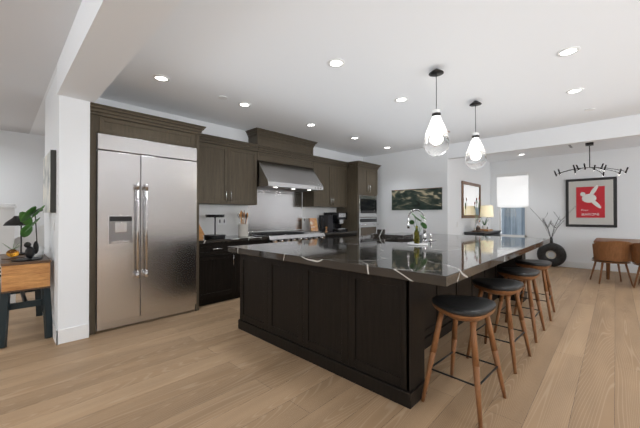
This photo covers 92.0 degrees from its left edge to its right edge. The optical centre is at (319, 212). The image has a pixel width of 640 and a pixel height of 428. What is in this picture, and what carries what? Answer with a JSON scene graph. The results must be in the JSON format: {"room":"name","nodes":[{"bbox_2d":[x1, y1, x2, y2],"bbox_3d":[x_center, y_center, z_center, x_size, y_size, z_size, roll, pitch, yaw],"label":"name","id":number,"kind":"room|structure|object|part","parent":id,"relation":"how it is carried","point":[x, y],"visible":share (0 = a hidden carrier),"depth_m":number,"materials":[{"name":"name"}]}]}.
{"room":"kitchen and dining room","nodes":[
{"label":"kitchen and dining room","id":0,"kind":"room"},
{"bbox_2d":[0,130,44,238],"bbox_3d":[-4.581,-0.060,6.452,0.120,2.740,9.000,0,-1,44],"label":"wall","id":1,"kind":"structure","parent":0,"point":[22,156],"depth_m":5.56,"materials":[{"name":"white paint"}]},
{"bbox_2d":[44,72,89,329],"bbox_3d":[-2.951,-0.081,3.569,1.320,2.740,0.245,0,-1,44],"label":"wall","id":2,"kind":"structure","parent":0,"point":[67,139],"depth_m":3.12,"materials":[{"name":"white paint"}]},
{"bbox_2d":[43,150,55,212],"bbox_3d":[-2.978,-0.318,3.395,0.725,0.640,0.045,0,-1,44],"label":"canvas art","id":3,"kind":"object","parent":2,"relation":"attached to","point":[49,181],"visible":1,"depth_m":3.18,"materials":[{"name":"grey"}]},
{"bbox_2d":[53,322,59,344],"bbox_3d":[-3.036,1.218,3.462,1.334,0.140,0.014,0,-1,44],"label":"baseboard","id":4,"kind":"structure","parent":2,"relation":"attached to","point":[56,333],"depth_m":3.01,"materials":[{"name":"white paint"}]},
{"bbox_2d":[93,98,362,236],"bbox_3d":[-0.910,-0.064,5.910,0.135,2.740,5.950,0,-1,44],"label":"wall","id":5,"kind":"structure","parent":0,"point":[274,210],"depth_m":5.60,"materials":[{"name":"paint"}]},
{"bbox_2d":[218,218,225,224],"bbox_3d":[-1.610,0.140,5.077,0.007,0.116,0.150,0,-1,44],"label":"outlet","id":6,"kind":"object","parent":5,"relation":"attached to","point":[221,221],"depth_m":5.08,"materials":[{"name":"white plastic"}]},
{"bbox_2d":[199,133,258,204],"bbox_3d":[-1.556,-0.636,4.875,0.392,1.008,1.165,0,-1,44],"label":"upper cabinet","id":7,"kind":"object","parent":5,"relation":"attached to","point":[227,171],"visible":0.71,"depth_m":4.80,"materials":[{"name":"brown wood"}]},
{"bbox_2d":[246,127,317,168],"bbox_3d":[-0.659,-1.158,5.817,0.392,0.546,1.470,0,-1,44],"label":"range hood surround","id":8,"kind":"object","parent":5,"relation":"attached to","point":[279,148],"visible":0.9,"depth_m":5.62,"materials":[{"name":"brown wood"}]},
{"bbox_2d":[257,161,322,194],"bbox_3d":[-0.602,-0.625,5.702,0.626,0.510,1.310,0,-1,44],"label":"range hood","id":9,"kind":"object","parent":5,"relation":"attached to","point":[274,176],"visible":1,"depth_m":5.50,"materials":[{"name":"silver metal"}]},
{"bbox_2d":[303,156,348,207],"bbox_3d":[0.148,-0.623,6.657,0.392,1.008,1.066,0,-1,44],"label":"upper cabinet","id":10,"kind":"object","parent":5,"relation":"attached to","point":[331,174],"visible":0.88,"depth_m":6.52,"materials":[{"name":"brown wood"}]},
{"bbox_2d":[0,266,639,427],"bbox_3d":[0.140,1.345,4.418,13.700,0.100,13.000,0,-1,44],"label":"floor","id":11,"kind":"structure","parent":0,"point":[212,365],"depth_m":2.41,"materials":[{"name":"brown wood"}]},
{"bbox_2d":[0,203,43,302],"bbox_3d":[-4.246,0.417,4.469,0.190,2.083,2.285,0,-1,44],"label":"wall","id":12,"kind":"structure","parent":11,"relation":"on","point":[7,233],"depth_m":4.30,"materials":[{"name":"white paint"}]},
{"bbox_2d":[0,254,52,347],"bbox_3d":[-3.268,0.887,3.405,1.081,0.799,0.409,0,-1,44],"label":"console table","id":13,"kind":"object","parent":11,"relation":"on","point":[22,278],"visible":0.94,"depth_m":3.08,"materials":[{"name":"brown wood"}]},
{"bbox_2d":[0,240,23,259],"bbox_3d":[-3.265,0.390,3.281,0.180,0.190,0.180,0,-1,44],"label":"bowl","id":14,"kind":"object","parent":13,"relation":"on","point":[12,253],"visible":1,"depth_m":3.26,"materials":[{"name":"gold metal"}]},
{"bbox_2d":[3,216,24,254],"bbox_3d":[-3.429,0.262,3.491,0.414,0.450,0.225,0,-1,44],"label":"desk lamp","id":15,"kind":"object","parent":13,"relation":"on","point":[14,221],"visible":0.75,"depth_m":3.38,"materials":[{"name":"black metal"}]},
{"bbox_2d":[11,241,42,261],"bbox_3d":[-3.001,0.389,3.167,0.240,0.190,0.240,0,-1,44],"label":"tray","id":16,"kind":"object","parent":13,"relation":"on","point":[30,252],"visible":1,"depth_m":3.16,"materials":[{"name":"black metal"}]},
{"bbox_2d":[19,205,44,256],"bbox_3d":[-3.100,0.200,3.328,0.226,0.570,0.211,0,-1,44],"label":"leaf plant","id":17,"kind":"object","parent":13,"relation":"on","point":[25,218],"visible":0.9,"depth_m":3.30,"materials":[{"name":"green plant"}]},
{"bbox_2d":[95,133,196,330],"bbox_3d":[-2.218,0.211,3.879,0.789,2.120,1.080,0,-1,44],"label":"fridge","id":18,"kind":"object","parent":11,"relation":"on","point":[146,230],"visible":0.98,"depth_m":3.58,"materials":[{"name":"silver metal"}]},
{"bbox_2d":[89,102,205,334],"bbox_3d":[-2.221,0.072,3.913,0.752,2.438,1.257,0,-1,44],"label":"surround","id":19,"kind":"object","parent":11,"relation":"on","point":[108,120],"visible":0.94,"depth_m":3.48,"materials":[{"name":"brown wood"}]},
{"bbox_2d":[199,235,268,305],"bbox_3d":[-1.459,0.840,4.782,0.625,0.915,1.181,0,-1,44],"label":"base cabinet","id":20,"kind":"object","parent":11,"relation":"on","point":[219,272],"visible":0.6,"depth_m":4.43,"materials":[{"name":"brown wood"}]},
{"bbox_2d":[199,225,204,238],"bbox_3d":[-1.782,0.253,4.442,0.100,0.251,0.210,0,-1,44],"label":"knife block","id":21,"kind":"object","parent":20,"relation":"on","point":[201,233],"visible":0.21,"depth_m":4.44,"materials":[{"name":"brown wood"}]},
{"bbox_2d":[204,215,225,238],"bbox_3d":[-1.584,0.204,4.664,0.310,0.352,0.310,0,-1,44],"label":"tiered stand","id":22,"kind":"object","parent":20,"relation":"on","point":[214,236],"visible":1,"depth_m":4.56,"materials":[{"name":"black metal"}]},
{"bbox_2d":[237,210,247,236],"bbox_3d":[-1.250,0.169,5.029,0.244,0.428,0.177,0,-1,44],"label":"utensil crock","id":23,"kind":"object","parent":20,"relation":"on","point":[242,229],"visible":0.98,"depth_m":4.97,"materials":[{"name":"white ceramic"}]},
{"bbox_2d":[248,230,324,242],"bbox_3d":[-0.572,0.824,5.663,0.689,0.960,1.310,0,-1,44],"label":"range","id":24,"kind":"object","parent":11,"relation":"on","point":[286,236],"visible":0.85,"depth_m":5.45,"materials":[{"name":"silver metal"}]},
{"bbox_2d":[320,231,357,238],"bbox_3d":[0.234,0.853,6.553,0.625,0.915,1.082,0,-1,44],"label":"base cabinet","id":25,"kind":"object","parent":11,"relation":"on","point":[332,234],"visible":0.17,"depth_m":6.36,"materials":[{"name":"brown wood"}]},
{"bbox_2d":[309,218,318,230],"bbox_3d":[-0.151,0.253,6.365,0.160,0.280,0.200,0,-1,44],"label":"cookbook","id":26,"kind":"object","parent":25,"relation":"on","point":[313,224],"visible":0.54,"depth_m":6.33,"materials":[{"name":"orange paper"}]},
{"bbox_2d":[321,217,323,231],"bbox_3d":[0.042,0.243,6.437,0.054,0.300,0.132,0,0,-7],"label":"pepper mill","id":27,"kind":"object","parent":25,"relation":"on","point":[322,229],"depth_m":6.38,"materials":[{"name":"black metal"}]},
{"bbox_2d":[319,212,347,230],"bbox_3d":[0.286,0.195,6.722,0.420,0.400,0.480,0,-1,44],"label":"coffee machine","id":28,"kind":"object","parent":25,"relation":"on","point":[332,221],"visible":0.98,"depth_m":6.61,"materials":[{"name":"black plastic"}]},
{"bbox_2d":[336,161,380,235],"bbox_3d":[0.896,0.096,7.212,0.699,2.438,0.900,0,-1,44],"label":"tall cabinet","id":29,"kind":"object","parent":11,"relation":"on","point":[360,209],"visible":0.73,"depth_m":6.91,"materials":[{"name":"brown wood"}]},
{"bbox_2d":[236,252,526,408],"bbox_3d":[1.100,0.866,4.041,2.074,0.854,3.653,0,-1,44],"label":"kitchen island","id":30,"kind":"object","parent":11,"relation":"on","point":[362,311],"depth_m":2.47,"materials":[{"name":"wood"}]},
{"bbox_2d":[228,238,515,287],"bbox_3d":[0.446,0.401,3.209,2.405,0.061,1.734,0,-1,44],"label":"island countertop","id":31,"kind":"structure","parent":30,"relation":"on","point":[442,265],"depth_m":2.60,"materials":[{"name":"black stone"}]},
{"bbox_2d":[408,213,427,244],"bbox_3d":[1.171,0.187,3.663,0.243,0.374,0.311,0,-1,44],"label":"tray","id":32,"kind":"object","parent":31,"relation":"on","point":[417,239],"visible":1,"depth_m":3.61,"materials":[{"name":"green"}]},
{"bbox_2d":[336,236,531,255],"bbox_3d":[1.287,0.407,4.089,2.405,0.061,0.701,0,-1,44],"label":"island countertop","id":33,"kind":"structure","parent":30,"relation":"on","point":[519,249],"depth_m":3.64,"materials":[{"name":"stone"}]},
{"bbox_2d":[392,237,407,243],"bbox_3d":[1.102,0.501,4.266,0.463,0.242,0.712,0,-1,44],"label":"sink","id":34,"kind":"object","parent":33,"relation":"in","point":[394,240],"depth_m":4.59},
{"bbox_2d":[407,209,427,241],"bbox_3d":[1.298,0.164,4.117,0.277,0.426,0.093,0,-1,44],"label":"faucet","id":35,"kind":"object","parent":33,"relation":"on","point":[424,232],"visible":0.9,"depth_m":4.03,"materials":[{"name":"silver metal"}]},
{"bbox_2d":[397,232,549,247],"bbox_3d":[2.017,0.413,4.852,2.405,0.061,1.410,0,-1,44],"label":"island countertop","id":36,"kind":"structure","parent":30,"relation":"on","point":[536,242],"depth_m":4.38,"materials":[{"name":"stone"}]},
{"bbox_2d":[371,229,412,237],"bbox_3d":[1.150,0.326,4.961,0.580,0.114,0.330,0,-1,44],"label":"board","id":37,"kind":"object","parent":36,"relation":"on","point":[380,233],"visible":0.98,"depth_m":4.86,"materials":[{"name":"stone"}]},
{"bbox_2d":[421,295,506,427],"bbox_3d":[0.984,0.945,2.120,0.423,0.672,0.491,0,-1,44],"label":"bar stool","id":38,"kind":"object","parent":11,"relation":"on","point":[472,310],"visible":1,"depth_m":2.08,"materials":[{"name":"brown wood"}]},
{"bbox_2d":[464,230,500,236],"bbox_3d":[3.924,0.879,7.403,0.450,0.875,1.340,0,-1,44],"label":"console","id":39,"kind":"object","parent":11,"relation":"on","point":[492,233],"visible":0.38,"depth_m":7.04,"materials":[{"name":"grey"}]},
{"bbox_2d":[472,197,492,231],"bbox_3d":[3.836,0.034,7.306,0.303,0.810,0.881,0,-1,44],"label":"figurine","id":40,"kind":"object","parent":39,"relation":"on","point":[477,226],"visible":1,"depth_m":7.28,"materials":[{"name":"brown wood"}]},
{"bbox_2d":[480,205,493,228],"bbox_3d":[4.148,0.132,7.679,0.300,0.620,0.300,0,-1,44],"label":"table lamp","id":41,"kind":"object","parent":39,"relation":"on","point":[486,211],"visible":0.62,"depth_m":7.57,"materials":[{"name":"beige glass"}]},
{"bbox_2d":[466,278,530,373],"bbox_3d":[1.585,0.949,2.748,0.422,0.672,0.490,0,-1,44],"label":"bar stool","id":42,"kind":"object","parent":11,"relation":"on","point":[506,288],"visible":0.9,"depth_m":2.68,"materials":[{"name":"brown wood"}]},
{"bbox_2d":[494,267,545,342],"bbox_3d":[2.156,0.954,3.352,0.414,0.672,0.476,0,-1,44],"label":"bar stool","id":43,"kind":"object","parent":11,"relation":"on","point":[523,273],"visible":0.94,"depth_m":3.30,"materials":[{"name":"brown wood"}]},
{"bbox_2d":[514,259,554,320],"bbox_3d":[2.752,0.958,3.971,0.420,0.672,0.487,0,-1,44],"label":"bar stool","id":44,"kind":"object","parent":11,"relation":"on","point":[543,266],"visible":0.81,"depth_m":3.90,"materials":[{"name":"brown wood"}]},
{"bbox_2d":[530,206,575,266],"bbox_3d":[5.654,0.583,7.516,0.900,1.475,0.248,0,-1,44],"label":"floor vase","id":45,"kind":"object","parent":11,"relation":"on","point":[559,252],"visible":0.94,"depth_m":7.51,"materials":[{"name":"black ceramic"}]},
{"bbox_2d":[590,241,633,285],"bbox_3d":[5.405,0.906,5.737,0.618,0.803,0.609,0,-1,44],"label":"dining chair","id":46,"kind":"object","parent":11,"relation":"on","point":[618,253],"visible":0.96,"depth_m":5.54,"materials":[{"name":"brown leather"}]},
{"bbox_2d":[593,238,639,279],"bbox_3d":[6.519,0.927,5.703,2.150,0.755,1.230,0,-1,44],"label":"dining table","id":47,"kind":"object","parent":11,"relation":"on","point":[596,240],"visible":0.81,"depth_m":6.14,"materials":[{"name":"brown wood"}]},
{"bbox_2d":[630,243,639,287],"bbox_3d":[5.714,0.903,5.284,0.589,0.803,0.581,0,-1,44],"label":"dining chair","id":48,"kind":"object","parent":11,"relation":"on","point":[635,251],"visible":0.98,"depth_m":5.34,"materials":[{"name":"brown wood"}]},
{"bbox_2d":[0,0,639,161],"bbox_3d":[0.140,-1.495,4.439,13.700,0.100,13.000,0,-1,44],"label":"ceiling","id":49,"kind":"structure","parent":0,"point":[506,66],"depth_m":3.09,"materials":[{"name":"white paint"}]},
{"bbox_2d":[57,0,181,101],"bbox_3d":[0.289,-1.324,0.490,7.628,0.300,0.300,0,-1,44],"label":"beam","id":50,"kind":"structure","parent":49,"relation":"attached to","point":[106,41],"depth_m":2.14,"materials":[{"name":"white paint"}]},
{"bbox_2d":[152,74,169,81],"bbox_3d":[-1.705,-1.449,3.320,0.175,0.008,0.165,0,-1,44],"label":"recessed light","id":51,"kind":"object","parent":49,"relation":"in","point":[162,78],"depth_m":3.33,"materials":[{"name":"white plastic"}]},
{"bbox_2d":[238,102,250,106],"bbox_3d":[-1.001,-1.443,4.111,0.167,0.008,0.165,0,-1,44],"label":"recessed light","id":52,"kind":"object","parent":49,"relation":"in","point":[244,104],"depth_m":4.12,"materials":[{"name":"white plastic"}]},
{"bbox_2d":[328,58,344,67],"bbox_3d":[0.159,-1.451,2.988,0.174,0.008,0.171,0,-1,44],"label":"recessed light","id":53,"kind":"object","parent":49,"relation":"in","point":[338,62],"depth_m":2.98,"materials":[{"name":"white plastic"}]},
{"bbox_2d":[395,97,407,101],"bbox_3d":[1.036,-1.444,3.937,0.169,0.008,0.167,0,-1,44],"label":"recessed light","id":54,"kind":"object","parent":49,"relation":"in","point":[401,99],"depth_m":3.94,"materials":[{"name":"white plastic"}]},
{"bbox_2d":[424,68,449,156],"bbox_3d":[1.174,-1.009,3.115,0.244,0.889,0.244,0,-1,44],"label":"pendant light","id":55,"kind":"object","parent":49,"relation":"hanging from","point":[436,141],"visible":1,"depth_m":3.04,"materials":[{"name":"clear glass"}]},
{"bbox_3d":[1.174,-0.767,3.113,0.244,0.405,0.244,0,-1,44],"label":"glass","id":56,"kind":"part","parent":55,"relation":"part of","materials":[{"name":"clear glass"}]},
{"bbox_2d":[465,101,485,168],"bbox_3d":[2.010,-1.003,3.990,0.244,0.889,0.244,0,-1,44],"label":"pendant light","id":57,"kind":"object","parent":49,"relation":"hanging from","point":[475,157],"visible":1,"depth_m":3.92,"materials":[{"name":"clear glass"}]},
{"bbox_3d":[2.010,-0.761,3.988,0.244,0.405,0.244,0,-1,44],"label":"glass","id":58,"kind":"part","parent":57,"relation":"part of","materials":[{"name":"clear glass"}]},
{"bbox_2d":[447,114,639,158],"bbox_3d":[4.959,-1.296,4.354,6.218,0.300,0.140,0,-1,44],"label":"header beam","id":59,"kind":"structure","parent":49,"relation":"attached to","point":[612,129],"depth_m":5.18,"materials":[{"name":"white paint"}]},
{"bbox_2d":[557,46,580,56],"bbox_3d":[2.237,-1.453,2.778,0.163,0.008,0.180,0,-1,44],"label":"recessed light","id":60,"kind":"object","parent":49,"relation":"in","point":[568,51],"depth_m":2.78,"materials":[{"name":"white plastic"}]},
{"bbox_2d":[566,88,583,93],"bbox_3d":[3.016,-1.446,3.655,0.160,0.008,0.182,0,-1,44],"label":"recessed light","id":61,"kind":"object","parent":49,"relation":"in","point":[575,90],"depth_m":3.66,"materials":[{"name":"white plastic"}]},
{"bbox_2d":[554,142,628,176],"bbox_3d":[5.454,-1.095,6.246,1.320,0.672,0.519,0,0,-1],"label":"chandelier","id":62,"kind":"object","parent":49,"relation":"hanging from","point":[589,144],"visible":1,"depth_m":6.23,"materials":[{"name":"black metal"}]},
{"bbox_2d":[363,148,449,233],"bbox_3d":[1.887,-0.054,7.283,2.280,2.740,0.140,0,-1,44],"label":"wall","id":63,"kind":"structure","parent":0,"point":[421,168],"depth_m":7.02,"materials":[{"name":"white paint"}]},
{"bbox_2d":[392,187,441,209],"bbox_3d":[2.141,-0.297,6.921,1.200,0.470,0.030,0,-1,44],"label":"art panel","id":64,"kind":"object","parent":63,"relation":"attached to","point":[422,199],"visible":0.93,"depth_m":6.87,"materials":[{"name":"green metal"}]},
{"bbox_2d":[450,158,490,234],"bbox_3d":[3.770,-0.051,7.690,0.120,2.740,3.048,0,-1,44],"label":"wall","id":65,"kind":"structure","parent":0,"point":[460,170],"depth_m":7.11,"materials":[{"name":"white paint"}]},
{"bbox_2d":[461,181,480,217],"bbox_3d":[3.683,-0.298,7.490,0.028,0.850,1.320,0,-1,44],"label":"mirror","id":66,"kind":"object","parent":65,"relation":"attached to","point":[470,192],"visible":0.92,"depth_m":7.37,"materials":[{"name":"brown mirror"}]},
{"bbox_2d":[490,146,639,266],"bbox_3d":[7.074,-0.059,6.556,6.218,2.740,0.120,0,-1,44],"label":"wall","id":67,"kind":"structure","parent":0,"point":[546,190],"depth_m":7.46,"materials":[{"name":"white paint"}]},
{"bbox_2d":[496,172,528,206],"bbox_3d":[5.150,-0.607,8.283,0.760,0.910,0.041,0,-1,44],"label":"roller blind","id":68,"kind":"object","parent":67,"relation":"attached to","point":[512,189],"visible":1,"depth_m":8.28,"materials":[{"name":"white fabric"}]},
{"bbox_2d":[499,207,526,237],"bbox_3d":[5.191,-0.151,8.323,0.680,1.650,0.110,0,-1,44],"label":"window","id":69,"kind":"structure","parent":67,"relation":"in","point":[512,221],"depth_m":8.32,"materials":[{"name":"white"}]},
{"bbox_2d":[526,258,639,273],"bbox_3d":[7.027,1.240,6.499,6.220,0.140,0.014,0,-1,44],"label":"baseboard","id":70,"kind":"structure","parent":67,"relation":"attached to","point":[567,263],"depth_m":7.13,"materials":[{"name":"white"}]},
{"bbox_2d":[565,176,616,227],"bbox_3d":[6.288,-0.235,7.184,0.900,1.140,0.058,0,-1,44],"label":"poster","id":71,"kind":"object","parent":67,"relation":"attached to","point":[591,196],"visible":1,"depth_m":7.14,"materials":[{"name":"red paper"}]}
]}

